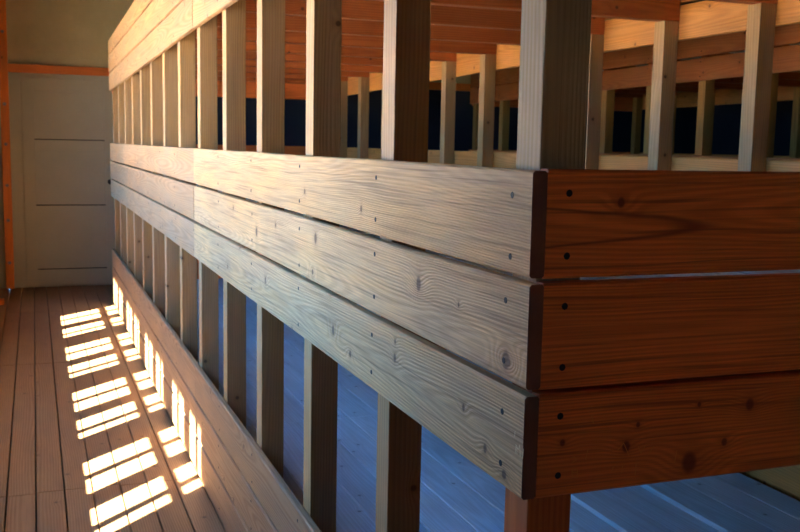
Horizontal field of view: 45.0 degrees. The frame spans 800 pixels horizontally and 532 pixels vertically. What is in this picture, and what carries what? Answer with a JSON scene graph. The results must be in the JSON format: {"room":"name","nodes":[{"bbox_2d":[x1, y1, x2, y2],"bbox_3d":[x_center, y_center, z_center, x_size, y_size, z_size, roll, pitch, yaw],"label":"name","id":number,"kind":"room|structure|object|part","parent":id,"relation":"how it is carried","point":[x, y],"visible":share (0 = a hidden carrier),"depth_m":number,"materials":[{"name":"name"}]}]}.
{"room":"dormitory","nodes":[
{"label":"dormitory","id":0,"kind":"room"},
{"bbox_2d":[1,289,98,531],"bbox_3d":[2.503,1.109,4.394,9.048,0.122,14.950,-2,8,-21],"label":"subfloor","id":1,"kind":"structure","parent":0,"point":[9,289],"depth_m":5.00,"materials":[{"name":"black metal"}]},
{"bbox_2d":[6,0,696,153],"bbox_3d":[-0.058,-1.435,11.000,8.918,3.234,0.130,-2,8,-21],"label":"wall","id":2,"kind":"structure","parent":0,"point":[39,32],"depth_m":10.22,"materials":[{"name":"paint"}]},
{"bbox_2d":[0,0,14,288],"bbox_3d":[-3.870,-1.341,9.462,0.078,3.156,0.094,-2,8,-21],"label":"trim","id":3,"kind":"structure","parent":2,"relation":"attached to","point":[4,88],"depth_m":9.46,"materials":[{"name":"orange wood"}]},
{"bbox_2d":[0,72,112,290],"bbox_3d":[-3.473,-0.827,9.782,1.638,2.200,0.130,-2,8,-21],"label":"door frame","id":4,"kind":"structure","parent":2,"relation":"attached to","point":[14,79],"depth_m":9.60,"materials":[{"name":"paint"}]},
{"bbox_2d":[21,78,114,285],"bbox_3d":[-3.319,-0.834,9.733,0.890,2.064,0.103,-2,8,-21],"label":"door","id":5,"kind":"structure","parent":4,"relation":"attached to","point":[67,125],"depth_m":9.76,"materials":[{"name":"paint"}]},
{"bbox_2d":[8,63,644,95],"bbox_3d":[0.103,-2.044,10.893,8.401,0.081,0.072,-2,8,-21],"label":"trim","id":6,"kind":"structure","parent":2,"relation":"attached to","point":[17,68],"depth_m":9.58,"materials":[{"name":"orange wood"}]},
{"bbox_2d":[0,285,757,531],"bbox_3d":[2.442,1.030,4.360,8.786,0.039,14.556,-2,8,-21],"label":"floor","id":7,"kind":"structure","parent":0,"point":[143,476],"depth_m":5.01,"materials":[{"name":"brown wood"}]},
{"bbox_2d":[108,0,799,531],"bbox_3d":[-0.265,-0.413,5.421,2.051,2.458,7.956,-2,8,-21],"label":"wooden railing","id":8,"kind":"object","parent":7,"relation":"on","point":[553,334],"visible":1,"depth_m":2.28,"materials":[{"name":"brown wood"}]},
{"bbox_3d":[-2.538,-1.253,8.665,0.075,0.891,0.075,-2,8,-21],"label":"post","id":9,"kind":"part","parent":8,"relation":"part of","materials":[{"name":"brown wood"}]},
{"bbox_3d":[-2.556,-0.272,8.786,0.075,0.891,0.075,-2,8,-21],"label":"post","id":10,"kind":"part","parent":8,"relation":"part of","materials":[{"name":"brown wood"}]},
{"bbox_3d":[-2.325,-1.179,8.106,0.075,0.891,0.075,-2,8,-21],"label":"post","id":11,"kind":"part","parent":8,"relation":"part of","materials":[{"name":"brown wood"}]},
{"bbox_3d":[-2.343,-0.198,8.229,0.075,0.891,0.075,-2,8,-21],"label":"post","id":12,"kind":"part","parent":8,"relation":"part of","materials":[{"name":"brown wood"}]},
{"bbox_3d":[-2.113,-1.105,7.550,0.075,0.891,0.075,-2,8,-21],"label":"post","id":13,"kind":"part","parent":8,"relation":"part of","materials":[{"name":"brown wood"}]},
{"bbox_3d":[-2.131,-0.124,7.671,0.075,0.891,0.075,-2,8,-21],"label":"post","id":14,"kind":"part","parent":8,"relation":"part of","materials":[{"name":"brown wood"}]},
{"bbox_3d":[-1.901,-1.031,6.991,0.075,0.891,0.075,-2,8,-21],"label":"post","id":15,"kind":"part","parent":8,"relation":"part of","materials":[{"name":"brown wood"}]},
{"bbox_3d":[-1.918,-0.050,7.112,0.075,0.891,0.075,-2,8,-21],"label":"post","id":16,"kind":"part","parent":8,"relation":"part of","materials":[{"name":"brown wood"}]},
{"bbox_3d":[-1.687,-0.957,6.431,0.075,0.891,0.075,-2,8,-21],"label":"post","id":17,"kind":"part","parent":8,"relation":"part of","materials":[{"name":"brown wood"}]},
{"bbox_3d":[-1.706,0.024,6.554,0.075,0.891,0.075,-2,8,-21],"label":"post","id":18,"kind":"part","parent":8,"relation":"part of","materials":[{"name":"brown wood"}]},
{"bbox_3d":[-1.475,-0.882,5.873,0.075,0.891,0.075,-2,8,-21],"label":"post","id":19,"kind":"part","parent":8,"relation":"part of","materials":[{"name":"brown wood"}]},
{"bbox_3d":[-1.494,0.098,5.997,0.075,0.891,0.075,-2,8,-21],"label":"post","id":20,"kind":"part","parent":8,"relation":"part of","materials":[{"name":"brown wood"}]},
{"bbox_3d":[-1.263,-0.808,5.315,0.075,0.891,0.075,-2,8,-21],"label":"post","id":21,"kind":"part","parent":8,"relation":"part of","materials":[{"name":"brown wood"}]},
{"bbox_3d":[-1.281,0.173,5.436,0.075,0.891,0.075,-2,8,-21],"label":"post","id":22,"kind":"part","parent":8,"relation":"part of","materials":[{"name":"brown wood"}]},
{"bbox_3d":[-1.050,-0.734,4.757,0.075,0.891,0.075,-2,8,-21],"label":"post","id":23,"kind":"part","parent":8,"relation":"part of","materials":[{"name":"brown wood"}]},
{"bbox_3d":[-1.068,0.247,4.877,0.075,0.891,0.075,-2,8,-21],"label":"post","id":24,"kind":"part","parent":8,"relation":"part of","materials":[{"name":"brown wood"}]},
{"bbox_3d":[-0.837,-0.660,4.197,0.075,0.891,0.075,-2,8,-21],"label":"post","id":25,"kind":"part","parent":8,"relation":"part of","materials":[{"name":"brown wood"}]},
{"bbox_3d":[-0.856,0.321,4.319,0.075,0.891,0.075,-2,8,-21],"label":"post","id":26,"kind":"part","parent":8,"relation":"part of","materials":[{"name":"brown wood"}]},
{"bbox_3d":[-0.626,-0.586,3.642,0.075,0.891,0.075,-2,8,-21],"label":"post","id":27,"kind":"part","parent":8,"relation":"part of","materials":[{"name":"brown wood"}]},
{"bbox_3d":[-0.644,0.395,3.763,0.075,0.891,0.075,-2,8,-21],"label":"post","id":28,"kind":"part","parent":8,"relation":"part of","materials":[{"name":"brown wood"}]},
{"bbox_3d":[-0.431,0.469,3.204,0.075,0.891,0.075,-2,8,-21],"label":"post","id":29,"kind":"part","parent":8,"relation":"part of","materials":[{"name":"brown wood"}]},
{"bbox_3d":[-0.413,-0.512,3.082,0.075,0.891,0.075,-2,8,-21],"label":"post","id":30,"kind":"part","parent":8,"relation":"part of","materials":[{"name":"brown wood"}]},
{"bbox_3d":[-0.220,0.543,2.647,0.075,0.891,0.075,-2,8,-21],"label":"post","id":31,"kind":"part","parent":8,"relation":"part of","materials":[{"name":"brown wood"}]},
{"bbox_3d":[-0.201,-0.438,2.525,0.075,0.891,0.075,-2,8,-21],"label":"post","id":32,"kind":"part","parent":8,"relation":"part of","materials":[{"name":"brown wood"}]},
{"bbox_3d":[-0.527,-1.229,8.781,0.075,0.891,0.075,-2,8,-21],"label":"post","id":33,"kind":"part","parent":8,"relation":"part of","materials":[{"name":"brown wood"}]},
{"bbox_3d":[-0.315,-1.155,8.223,0.075,0.891,0.075,-2,8,-21],"label":"post","id":34,"kind":"part","parent":8,"relation":"part of","materials":[{"name":"brown wood"}]},
{"bbox_3d":[-0.102,-1.081,7.665,0.075,0.891,0.075,-2,8,-21],"label":"post","id":35,"kind":"part","parent":8,"relation":"part of","materials":[{"name":"brown wood"}]},
{"bbox_3d":[-0.007,0.617,2.088,0.075,0.891,0.075,-2,8,-21],"label":"post","id":36,"kind":"part","parent":8,"relation":"part of","materials":[{"name":"brown wood"}]},
{"bbox_3d":[0.012,-0.364,1.966,0.075,0.891,0.075,-2,8,-21],"label":"post","id":37,"kind":"part","parent":8,"relation":"part of","materials":[{"name":"brown wood"}]},
{"bbox_3d":[0.323,-0.933,6.548,0.075,0.891,0.075,-2,8,-21],"label":"post","id":38,"kind":"part","parent":8,"relation":"part of","materials":[{"name":"brown wood"}]},
{"bbox_3d":[0.534,-0.859,5.992,0.075,0.891,0.075,-2,8,-21],"label":"post","id":39,"kind":"part","parent":8,"relation":"part of","materials":[{"name":"brown wood"}]},
{"bbox_3d":[0.206,0.691,1.530,0.075,0.891,0.075,-2,8,-21],"label":"post","id":40,"kind":"part","parent":8,"relation":"part of","materials":[{"name":"brown wood"}]},
{"bbox_3d":[0.224,-0.290,1.407,0.075,0.891,0.075,-2,8,-21],"label":"post","id":41,"kind":"part","parent":8,"relation":"part of","materials":[{"name":"brown wood"}]},
{"bbox_3d":[0.959,-0.711,4.874,0.075,0.891,0.075,-2,8,-21],"label":"post","id":42,"kind":"part","parent":8,"relation":"part of","materials":[{"name":"brown wood"}]},
{"bbox_3d":[1.171,-0.637,4.318,0.075,0.891,0.075,-2,8,-21],"label":"post","id":43,"kind":"part","parent":8,"relation":"part of","materials":[{"name":"brown wood"}]},
{"bbox_3d":[1.383,-0.563,3.761,0.075,0.891,0.075,-2,8,-21],"label":"post","id":44,"kind":"part","parent":8,"relation":"part of","materials":[{"name":"brown wood"}]},
{"bbox_2d":[469,23,799,160],"bbox_3d":[3.067,-0.507,6.676,2.051,2.458,7.956,-2,8,-21],"label":"bunk bed","id":45,"kind":"object","parent":7,"relation":"on","point":[709,70],"visible":0.21,"depth_m":7.30,"materials":[{"name":"brown wood"}]},
{"bbox_3d":[0.795,-1.347,9.921,0.075,0.891,0.075,-2,8,-21],"label":"post","id":46,"kind":"part","parent":45,"relation":"part of","materials":[{"name":"brown wood"}]},
{"bbox_3d":[1.007,-1.273,9.361,0.075,0.891,0.075,-2,8,-21],"label":"post","id":47,"kind":"part","parent":45,"relation":"part of","materials":[{"name":"brown wood"}]},
{"bbox_3d":[1.645,-1.050,7.686,0.075,0.891,0.075,-2,8,-21],"label":"post","id":48,"kind":"part","parent":45,"relation":"part of","materials":[{"name":"brown wood"}]},
{"bbox_3d":[2.591,-1.397,10.598,0.075,0.891,0.075,-2,8,-21],"label":"post","id":49,"kind":"part","parent":45,"relation":"part of","materials":[{"name":"brown wood"}]},
{"bbox_3d":[1.857,-0.976,7.129,0.075,0.891,0.075,-2,8,-21],"label":"post","id":50,"kind":"part","parent":45,"relation":"part of","materials":[{"name":"brown wood"}]},
{"bbox_3d":[2.805,-1.323,10.036,0.075,0.891,0.075,-2,8,-21],"label":"post","id":51,"kind":"part","parent":45,"relation":"part of","materials":[{"name":"brown wood"}]},
{"bbox_3d":[2.069,-0.902,6.571,0.075,0.891,0.075,-2,8,-21],"label":"post","id":52,"kind":"part","parent":45,"relation":"part of","materials":[{"name":"brown wood"}]},
{"bbox_3d":[3.017,-1.249,9.478,0.075,0.891,0.075,-2,8,-21],"label":"post","id":53,"kind":"part","parent":45,"relation":"part of","materials":[{"name":"brown wood"}]},
{"bbox_3d":[2.282,-0.828,6.013,0.075,0.891,0.075,-2,8,-21],"label":"post","id":54,"kind":"part","parent":45,"relation":"part of","materials":[{"name":"brown wood"}]},
{"bbox_3d":[3.442,-1.101,8.364,0.075,0.891,0.075,-2,8,-21],"label":"post","id":55,"kind":"part","parent":45,"relation":"part of","materials":[{"name":"brown wood"}]},
{"bbox_2d":[680,0,704,4],"bbox_3d":[2.475,-2.184,3.946,9.243,0.130,14.950,-2,8,-21],"label":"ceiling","id":56,"kind":"structure","parent":0,"point":[697,0],"depth_m":10.88,"materials":[{"name":"brown wood"}]},
{"bbox_2d":[712,101,792,155],"bbox_3d":[6.645,-0.646,5.736,0.130,3.234,14.820,-2,8,-21],"label":"wall","id":57,"kind":"structure","parent":0,"point":[727,118],"depth_m":12.02,"materials":[{"name":"blue paint"}]}
]}

